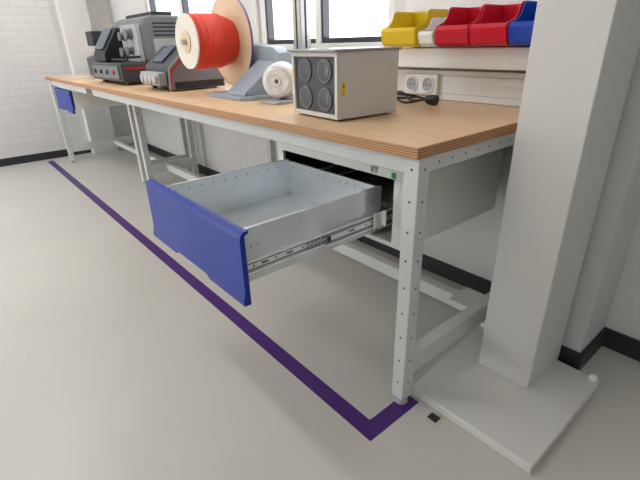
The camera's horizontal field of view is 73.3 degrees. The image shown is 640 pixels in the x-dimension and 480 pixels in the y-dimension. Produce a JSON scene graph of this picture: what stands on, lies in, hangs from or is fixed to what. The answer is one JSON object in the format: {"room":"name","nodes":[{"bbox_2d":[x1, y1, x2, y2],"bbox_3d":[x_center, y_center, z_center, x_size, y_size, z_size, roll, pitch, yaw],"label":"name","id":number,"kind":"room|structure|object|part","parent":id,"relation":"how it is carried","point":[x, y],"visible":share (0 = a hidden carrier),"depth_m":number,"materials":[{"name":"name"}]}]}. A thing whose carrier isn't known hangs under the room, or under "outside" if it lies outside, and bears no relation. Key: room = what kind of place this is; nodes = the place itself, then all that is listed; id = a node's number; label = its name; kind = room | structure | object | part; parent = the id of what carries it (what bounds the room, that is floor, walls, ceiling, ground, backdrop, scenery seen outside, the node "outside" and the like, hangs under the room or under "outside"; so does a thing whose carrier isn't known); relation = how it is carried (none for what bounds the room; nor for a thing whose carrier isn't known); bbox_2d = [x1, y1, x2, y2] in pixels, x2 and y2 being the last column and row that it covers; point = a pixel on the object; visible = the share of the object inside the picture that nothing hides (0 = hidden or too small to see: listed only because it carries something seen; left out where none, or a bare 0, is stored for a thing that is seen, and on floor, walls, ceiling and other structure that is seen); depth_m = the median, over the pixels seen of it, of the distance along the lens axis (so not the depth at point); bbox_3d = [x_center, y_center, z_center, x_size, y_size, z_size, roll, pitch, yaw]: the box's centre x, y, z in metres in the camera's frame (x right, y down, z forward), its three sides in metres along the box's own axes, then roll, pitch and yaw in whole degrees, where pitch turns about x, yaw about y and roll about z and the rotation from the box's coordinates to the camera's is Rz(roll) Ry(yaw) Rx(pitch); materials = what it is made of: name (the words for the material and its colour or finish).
{"room":"workshop","nodes":[
{"label":"workshop","id":0,"kind":"room"},
{"bbox_2d":[0,0,134,158],"bbox_3d":[-4.164,-1.755,3.132,4.980,2.900,0.150,-21,31,-35],"label":"wall","id":1,"kind":"structure","parent":0,"point":[32,46],"depth_m":4.31,"materials":[{"name":"white brick"}]},
{"bbox_2d":[0,149,90,166],"bbox_3d":[-4.270,-0.374,3.518,4.470,0.075,0.012,-21,31,-35],"label":"baseboard","id":2,"kind":"structure","parent":1,"relation":"attached to","point":[59,153],"depth_m":4.50,"materials":[{"name":"black plastic"}]},
{"bbox_2d":[54,0,118,153],"bbox_3d":[-2.466,-2.321,4.258,0.260,2.900,0.130,-21,31,-35],"label":"pillar","id":3,"kind":"structure","parent":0,"point":[73,15],"depth_m":4.37,"materials":[{"name":"white paint"}]},
{"bbox_2d":[0,145,639,479],"bbox_3d":[-1.509,0.795,0.999,5.080,0.080,8.020,-21,31,-35],"label":"floor","id":4,"kind":"structure","parent":0,"point":[113,366],"depth_m":1.56,"materials":[{"name":"grey concrete"}]},
{"bbox_2d":[45,74,191,183],"bbox_3d":[-1.860,-1.076,3.994,0.770,0.829,1.400,-21,31,-35],"label":"workbench","id":5,"kind":"object","parent":4,"relation":"on","point":[75,84],"visible":0.62,"depth_m":3.81,"materials":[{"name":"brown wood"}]},
{"bbox_3d":[-2.544,-1.169,4.243,0.046,0.775,0.046,-21,31,-35],"label":"leg","id":6,"kind":"part","parent":5,"relation":"part of","materials":[{"name":"grey metal"}]},
{"bbox_3d":[-2.135,-1.304,3.644,0.030,0.048,1.239,-21,31,-35],"label":"rail","id":7,"kind":"part","parent":5,"relation":"part of","materials":[{"name":"grey metal"}]},
{"bbox_2d":[64,76,93,77],"bbox_3d":[-2.135,-1.452,3.833,0.287,0.001,0.179,16,30,33],"label":"paper sheet","id":8,"kind":"object","parent":5,"relation":"on","point":[76,76],"visible":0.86,"depth_m":3.83,"materials":[{"name":"white paper"}]},
{"bbox_2d":[45,74,115,87],"bbox_3d":[-1.870,-1.439,3.827,0.770,0.029,1.400,-21,31,-35],"label":"countertop","id":9,"kind":"structure","parent":5,"relation":"on","point":[79,82],"depth_m":3.57,"materials":[{"name":"brown wood"}]},
{"bbox_2d":[55,87,124,113],"bbox_3d":[-2.097,-1.390,4.074,0.628,0.254,0.570,-21,31,-35],"label":"drawer","id":10,"kind":"object","parent":5,"relation":"attached to","point":[70,100],"visible":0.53,"depth_m":3.81,"materials":[{"name":"grey metal"}]},
{"bbox_3d":[-2.323,-1.275,3.915,0.033,0.190,0.568,-21,31,-35],"label":"drawer","id":11,"kind":"part","parent":10,"relation":"part of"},
{"bbox_2d":[85,31,101,76],"bbox_3d":[-1.812,-1.612,3.734,0.340,0.360,0.300,-21,31,-35],"label":"machine","id":12,"kind":"object","parent":5,"relation":"on","point":[92,37],"visible":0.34,"depth_m":3.59,"materials":[{"name":"black plastic"}]},
{"bbox_3d":[-1.499,-0.859,3.507,0.046,0.775,0.046,-21,31,-35],"label":"leg","id":13,"kind":"part","parent":5,"relation":"part of","materials":[{"name":"grey metal"}]},
{"bbox_3d":[-1.194,-0.974,3.739,0.046,0.775,0.046,-21,31,-35],"label":"leg","id":14,"kind":"part","parent":5,"relation":"part of","materials":[{"name":"grey metal"}]},
{"bbox_2d":[47,161,418,440],"bbox_3d":[-1.262,-0.148,2.934,0.225,0.001,4.620,-21,31,-35],"label":"tape","id":15,"kind":"object","parent":4,"relation":"on","point":[371,428],"visible":0.9,"depth_m":1.63,"materials":[{"name":"purple plastic"}]},
{"bbox_2d":[84,80,519,404],"bbox_3d":[-0.434,-0.406,2.455,0.770,0.829,2.995,-21,31,-35],"label":"workbench","id":16,"kind":"object","parent":4,"relation":"on","point":[417,139],"visible":0.6,"depth_m":1.37,"materials":[{"name":"brown wood"}]},
{"bbox_2d":[92,11,177,84],"bbox_3d":[-1.332,-1.376,3.091,0.490,0.445,0.643,-21,31,-35],"label":"machine","id":17,"kind":"object","parent":16,"relation":"on","point":[122,51],"visible":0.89,"depth_m":2.90,"materials":[{"name":"black plastic"}]},
{"bbox_3d":[-1.505,-1.181,3.018,0.010,0.080,0.580,-21,31,-35],"label":"plate","id":18,"kind":"part","parent":17,"relation":"part of","materials":[{"name":"grey metal"}]},
{"bbox_3d":[-1.330,-1.243,2.939,0.100,0.030,0.320,-21,31,-35],"label":"guard arm","id":19,"kind":"part","parent":17,"relation":"part of","materials":[{"name":"black plastic"}]},
{"bbox_3d":[-1.286,-1.345,2.942,0.030,0.229,0.310,-21,31,-35],"label":"mechanism plate","id":20,"kind":"part","parent":17,"relation":"part of","materials":[{"name":"grey metal"}]},
{"bbox_2d":[126,11,171,18],"bbox_3d":[-1.235,-1.607,3.083,0.140,0.025,0.520,-21,31,-35],"label":"tray","id":21,"kind":"object","parent":17,"relation":"on","point":[152,12],"depth_m":2.93,"materials":[{"name":"black plastic"}]},
{"bbox_2d":[152,22,174,23],"bbox_3d":[-1.044,-1.450,2.875,0.160,0.011,0.003,-21,31,-35],"label":"vent","id":22,"kind":"object","parent":17,"relation":"attached to","point":[152,22],"depth_m":2.87,"materials":[{"name":"black plastic"}]},
{"bbox_2d":[153,26,174,27],"bbox_3d":[-1.044,-1.428,2.885,0.160,0.011,0.003,-21,31,-35],"label":"vent","id":23,"kind":"object","parent":17,"relation":"attached to","point":[153,26],"depth_m":2.88,"materials":[{"name":"black plastic"}]},
{"bbox_2d":[153,30,174,31],"bbox_3d":[-1.043,-1.406,2.895,0.160,0.011,0.003,-21,31,-35],"label":"vent","id":24,"kind":"object","parent":17,"relation":"attached to","point":[153,30],"depth_m":2.89,"materials":[{"name":"black plastic"}]},
{"bbox_2d":[154,34,174,35],"bbox_3d":[-1.042,-1.385,2.905,0.160,0.011,0.003,-21,31,-35],"label":"vent","id":25,"kind":"object","parent":17,"relation":"attached to","point":[154,34],"depth_m":2.90,"materials":[{"name":"black plastic"}]},
{"bbox_3d":[-1.040,-1.316,2.936,0.180,0.110,0.004,-21,31,-35],"label":"panel","id":26,"kind":"part","parent":17,"relation":"part of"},
{"bbox_3d":[-1.415,-0.819,3.416,0.046,0.775,0.046,-21,31,-35],"label":"leg","id":27,"kind":"part","parent":16,"relation":"part of","materials":[{"name":"grey metal"}]},
{"bbox_2d":[140,45,224,90],"bbox_3d":[-0.846,-1.033,2.552,0.394,0.248,0.395,-21,31,-35],"label":"machine","id":28,"kind":"object","parent":16,"relation":"on","point":[166,68],"visible":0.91,"depth_m":2.44,"materials":[{"name":"black plastic"}]},
{"bbox_3d":[-1.110,-0.935,3.648,0.046,0.775,0.046,-21,31,-35],"label":"leg","id":29,"kind":"part","parent":16,"relation":"part of","materials":[{"name":"grey metal"}]},
{"bbox_2d":[180,39,292,100],"bbox_3d":[-0.397,-0.835,2.080,0.370,0.261,0.474,-21,31,-35],"label":"stand","id":30,"kind":"object","parent":16,"relation":"on","point":[249,87],"visible":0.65,"depth_m":2.01,"materials":[{"name":"metal"}]},
{"bbox_2d":[175,0,253,84],"bbox_3d":[-0.552,-0.988,2.139,0.250,0.424,0.424,-21,31,-35],"label":"spool","id":31,"kind":"object","parent":30,"relation":"on","point":[221,39],"visible":0.98,"depth_m":2.08},
{"bbox_3d":[-0.695,-0.628,2.089,0.030,0.048,2.859,-21,31,-35],"label":"rail","id":32,"kind":"part","parent":16,"relation":"part of","materials":[{"name":"grey metal"}]},
{"bbox_3d":[-0.314,-0.561,2.788,0.046,0.775,0.046,-21,31,-35],"label":"leg","id":33,"kind":"part","parent":16,"relation":"part of","materials":[{"name":"white metal"}]},
{"bbox_2d":[260,97,292,104],"bbox_3d":[-0.146,-0.605,1.866,0.190,0.010,0.120,-21,31,-35],"label":"plate","id":34,"kind":"object","parent":16,"relation":"on","point":[279,101],"visible":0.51,"depth_m":1.82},
{"bbox_2d":[263,61,292,97],"bbox_3d":[-0.172,-0.687,1.853,0.151,0.151,0.112,4,25,11],"label":"spool","id":35,"kind":"object","parent":34,"relation":"on","point":[277,78],"visible":0.88,"depth_m":1.81,"materials":[{"name":"white plastic"}]},
{"bbox_2d":[292,0,310,48],"bbox_3d":[-0.092,-1.108,2.105,0.110,0.720,0.110,-21,31,-35],"label":"post","id":36,"kind":"object","parent":16,"relation":"on","point":[300,8],"visible":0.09,"depth_m":2.10,"materials":[{"name":"metal"}]},
{"bbox_2d":[84,80,519,159],"bbox_3d":[-0.444,-0.769,2.288,0.770,0.029,2.995,-21,31,-35],"label":"countertop","id":37,"kind":"structure","parent":16,"relation":"on","point":[417,130],"depth_m":1.39,"materials":[{"name":"brown wood"}]},
{"bbox_2d":[146,142,503,306],"bbox_3d":[0.048,-0.218,1.502,1.088,0.338,0.645,-21,31,-35],"label":"drawer","id":38,"kind":"object","parent":16,"relation":"attached to","point":[240,227],"visible":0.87,"depth_m":1.37,"materials":[{"name":"metal"}]},
{"bbox_3d":[-0.369,-0.018,1.239,0.033,0.198,0.595,-21,31,-35],"label":"drawer","id":39,"kind":"part","parent":38,"relation":"part of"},
{"bbox_3d":[-0.161,-0.103,1.395,0.512,0.148,0.496,-21,31,-35],"label":"drawer","id":40,"kind":"part","parent":38,"relation":"part of","materials":[{"name":"metal"}]},
{"bbox_3d":[-0.130,-0.229,1.738,0.490,0.045,0.005,-21,31,-35],"label":"rail","id":41,"kind":"part","parent":38,"relation":"part of","materials":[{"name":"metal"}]},
{"bbox_3d":[0.039,-0.297,1.875,0.515,0.055,0.007,-21,31,-35],"label":"rail","id":42,"kind":"part","parent":38,"relation":"part of","materials":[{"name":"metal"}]},
{"bbox_3d":[0.205,-0.072,1.377,0.490,0.045,0.005,-21,31,-35],"label":"rail","id":43,"kind":"part","parent":38,"relation":"part of","materials":[{"name":"metal"}]},
{"bbox_3d":[0.382,-0.136,1.504,0.515,0.055,0.007,-21,31,-35],"label":"rail","id":44,"kind":"part","parent":38,"relation":"part of","materials":[{"name":"metal"}]},
{"bbox_2d":[287,47,401,120],"bbox_3d":[0.081,-0.543,1.476,0.280,0.212,0.266,-18,30,-32],"label":"box","id":45,"kind":"object","parent":16,"relation":"on","point":[338,84],"visible":1,"depth_m":1.39,"materials":[{"name":"white plastic"}]},
{"bbox_2d":[298,58,311,81],"bbox_3d":[-0.051,-0.566,1.434,0.005,0.076,0.076,-18,30,-32],"label":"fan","id":46,"kind":"object","parent":45,"relation":"on","point":[304,64],"depth_m":1.43,"materials":[{"name":"grey plastic"}]},
{"bbox_2d":[299,85,312,108],"bbox_3d":[-0.049,-0.488,1.470,0.005,0.076,0.076,-18,30,-32],"label":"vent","id":47,"kind":"object","parent":45,"relation":"on","point":[305,91],"depth_m":1.46,"materials":[{"name":"grey plastic"}]},
{"bbox_3d":[-0.013,-0.511,1.415,0.006,0.170,0.224,-18,30,-32],"label":"panel","id":48,"kind":"part","parent":45,"relation":"part of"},
{"bbox_2d":[317,58,331,83],"bbox_3d":[0.013,-0.531,1.354,0.005,0.076,0.076,-18,30,-32],"label":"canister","id":49,"kind":"object","parent":45,"relation":"on","point":[324,65],"depth_m":1.35,"materials":[{"name":"grey plastic"}]},
{"bbox_2d":[318,87,332,111],"bbox_3d":[0.015,-0.453,1.390,0.005,0.076,0.076,-18,30,-32],"label":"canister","id":50,"kind":"object","parent":45,"relation":"on","point":[325,94],"depth_m":1.38,"materials":[{"name":"grey plastic"}]},
{"bbox_3d":[0.078,-0.636,1.434,0.280,0.008,0.266,-18,30,-32],"label":"lid","id":51,"kind":"part","parent":45,"relation":"part of","materials":[{"name":"grey metal"}]},
{"bbox_3d":[0.252,0.145,1.223,0.046,0.775,0.046,-21,31,-35],"label":"leg","id":52,"kind":"part","parent":16,"relation":"part of","materials":[{"name":"white metal"}]},
{"bbox_2d":[397,91,438,104],"bbox_3d":[0.303,-0.596,1.785,0.216,0.039,0.424,-21,31,-35],"label":"power cable","id":53,"kind":"object","parent":16,"relation":"on","point":[430,99],"visible":0.58,"depth_m":1.70,"materials":[{"name":"black plastic"}]},
{"bbox_3d":[0.305,-0.600,1.793,0.329,0.038,0.076,20,32,38],"label":"cord","id":54,"kind":"part","parent":53,"relation":"part of","materials":[{"name":"black plastic"}]},
{"bbox_3d":[0.309,-0.612,1.819,0.157,0.038,0.377,-21,31,-35],"label":"cord","id":55,"kind":"part","parent":53,"relation":"part of","materials":[{"name":"black plastic"}]},
{"bbox_3d":[0.555,0.225,1.629,0.124,0.024,0.084,-21,31,-35],"label":"joint plate","id":56,"kind":"part","parent":16,"relation":"part of","materials":[{"name":"white metal"}]},
{"bbox_3d":[0.502,-0.285,1.268,0.634,0.042,0.037,-21,31,-35],"label":"rail","id":57,"kind":"part","parent":16,"relation":"part of","materials":[{"name":"white metal"}]},
{"bbox_2d":[427,412,439,422],"bbox_3d":[0.350,0.547,1.325,0.025,0.005,0.030,-21,31,-35],"label":"pad","id":58,"kind":"object","parent":4,"relation":"on","point":[432,416],"visible":1,"depth_m":1.32,"materials":[{"name":"black rubber"}]},
{"bbox_2d":[412,0,639,473],"bbox_3d":[0.565,-0.823,0.831,0.490,2.895,0.435,-21,31,-35],"label":"support column","id":59,"kind":"structure","parent":4,"relation":"on","point":[505,384],"depth_m":1.21,"materials":[{"name":"grey paint"}]},
{"bbox_3d":[0.601,0.477,1.430,0.490,0.030,0.435,-21,31,-35],"label":"plate","id":60,"kind":"part","parent":59,"relation":"part of","materials":[{"name":"grey paint"}]},
{"bbox_3d":[0.659,-0.878,0.909,0.225,2.865,0.175,-21,31,-35],"label":"post","id":61,"kind":"part","parent":59,"relation":"part of","materials":[{"name":"grey paint"}]},
{"bbox_2d":[562,45,639,352],"bbox_3d":[0.839,-0.942,1.066,0.223,2.900,0.309,-21,31,-35],"label":"wall pier","id":62,"kind":"object","parent":4,"relation":"on","point":[618,209],"visible":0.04,"depth_m":1.32,"materials":[{"name":"paint"}]},
{"bbox_2d":[557,328,606,370],"bbox_3d":[0.869,0.346,1.645,0.223,0.075,0.321,-21,31,-35],"label":"baseboard","id":63,"kind":"object","parent":62,"relation":"attached to","point":[577,360],"visible":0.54,"depth_m":1.50,"materials":[{"name":"black plastic"}]},
{"bbox_2d":[108,0,639,339],"bbox_3d":[0.389,-1.290,1.849,0.200,2.900,8.020,-21,31,-35],"label":"wall","id":64,"kind":"structure","parent":0,"point":[471,245],"depth_m":2.08,"materials":[{"name":"white paint"}]},
{"bbox_2d":[146,0,189,13],"bbox_3d":[-1.095,-2.213,3.278,0.070,1.445,1.400,-21,31,-35],"label":"window","id":65,"kind":"structure","parent":64,"relation":"in","point":[151,4],"depth_m":3.44,"materials":[{"name":"grey metal"}]},
{"bbox_2d":[224,68,525,106],"bbox_3d":[-0.343,-1.047,2.711,0.053,0.116,3.575,-21,31,-35],"label":"cable trunking","id":66,"kind":"object","parent":64,"relation":"attached to","point":[503,88],"visible":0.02,"depth_m":1.65,"materials":[{"name":"white plastic"}]},
{"bbox_2d":[404,73,439,94],"bbox_3d":[0.429,-0.661,1.824,0.024,0.084,0.170,-21,31,-35],"label":"power socket","id":67,"kind":"object","parent":66,"relation":"attached to","point":[415,83],"visible":0.95,"depth_m":1.81,"materials":[{"name":"white plastic"}]},
{"bbox_2d":[406,76,417,91],"bbox_3d":[0.395,-0.671,1.847,0.005,0.062,0.062,-21,31,-35],"label":"outlet","id":68,"kind":"object","parent":67,"relation":"attached to","point":[411,81],"depth_m":1.85,"materials":[{"name":"white plastic"}]},
{"bbox_2d":[422,77,434,92],"bbox_3d":[0.449,-0.645,1.789,0.005,0.062,0.062,-21,31,-35],"label":"outlet","id":69,"kind":"object","parent":67,"relation":"attached to","point":[428,83],"depth_m":1.79,"materials":[{"name":"white plastic"}]},
{"bbox_2d":[147,143,639,361],"bbox_3d":[0.376,0.038,2.343,0.012,0.075,7.920,-21,31,-35],"label":"baseboard","id":70,"kind":"structure","parent":64,"relation":"attached to","point":[628,346],"depth_m":2.02,"materials":[{"name":"black plastic"}]},
{"bbox_2d":[259,0,537,70],"bbox_3d":[0.190,-1.538,1.793,0.225,1.493,1.890,-21,31,-35],"label":"window","id":71,"kind":"structure","parent":64,"relation":"in","point":[322,20],"depth_m":1.72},
{"bbox_2d":[418,17,446,46],"bbox_3d":[0.458,-0.788,1.627,0.200,0.100,0.065,-21,31,-35],"label":"storage bin","id":72,"kind":"object","parent":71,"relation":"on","point":[426,37],"visible":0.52,"depth_m":1.59,"materials":[{"name":"white plastic"}]},
{"bbox_2d":[435,4,485,46],"bbox_3d":[0.528,-0.768,1.545,0.200,0.130,0.133,-21,31,-35],"label":"storage bin","id":73,"kind":"object","parent":71,"relation":"hanging from","point":[454,31],"visible":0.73,"depth_m":1.54,"materials":[{"name":"red plastic"}]},
{"bbox_3d":[0.535,-0.828,1.606,0.125,0.343,0.750,-21,31,-35],"label":"bin rail","id":74,"kind":"part","parent":71,"relation":"part of","materials":[{"name":"white metal"}]},
{"bbox_3d":[0.595,-0.867,1.602,0.015,0.272,0.690,-21,31,-35],"label":"panel","id":75,"kind":"part","parent":71,"relation":"part of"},
{"bbox_2d":[469,1,525,45],"bbox_3d":[0.617,-0.727,1.449,0.200,0.130,0.132,-21,31,-35],"label":"storage bin","id":76,"kind":"object","parent":71,"relation":"hanging from","point":[492,28],"visible":0.75,"depth_m":1.44,"materials":[{"name":"red plastic"}]},
{"bbox_2d":[508,0,537,45],"bbox_3d":[0.707,-0.684,1.352,0.200,0.130,0.130,-21,31,-35],"label":"storage bin","id":77,"kind":"object","parent":71,"relation":"hanging from","point":[521,28],"visible":0.35,"depth_m":1.35,"materials":[{"name":"blue plastic"}]},
{"bbox_2d":[381,9,447,46],"bbox_3d":[0.372,-0.842,1.714,0.200,0.130,0.170,-21,31,-35],"label":"storage bin","id":78,"kind":"object","parent":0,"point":[404,28],"visible":0.8,"depth_m":1.69,"materials":[{"name":"yellow plastic"}]}
]}

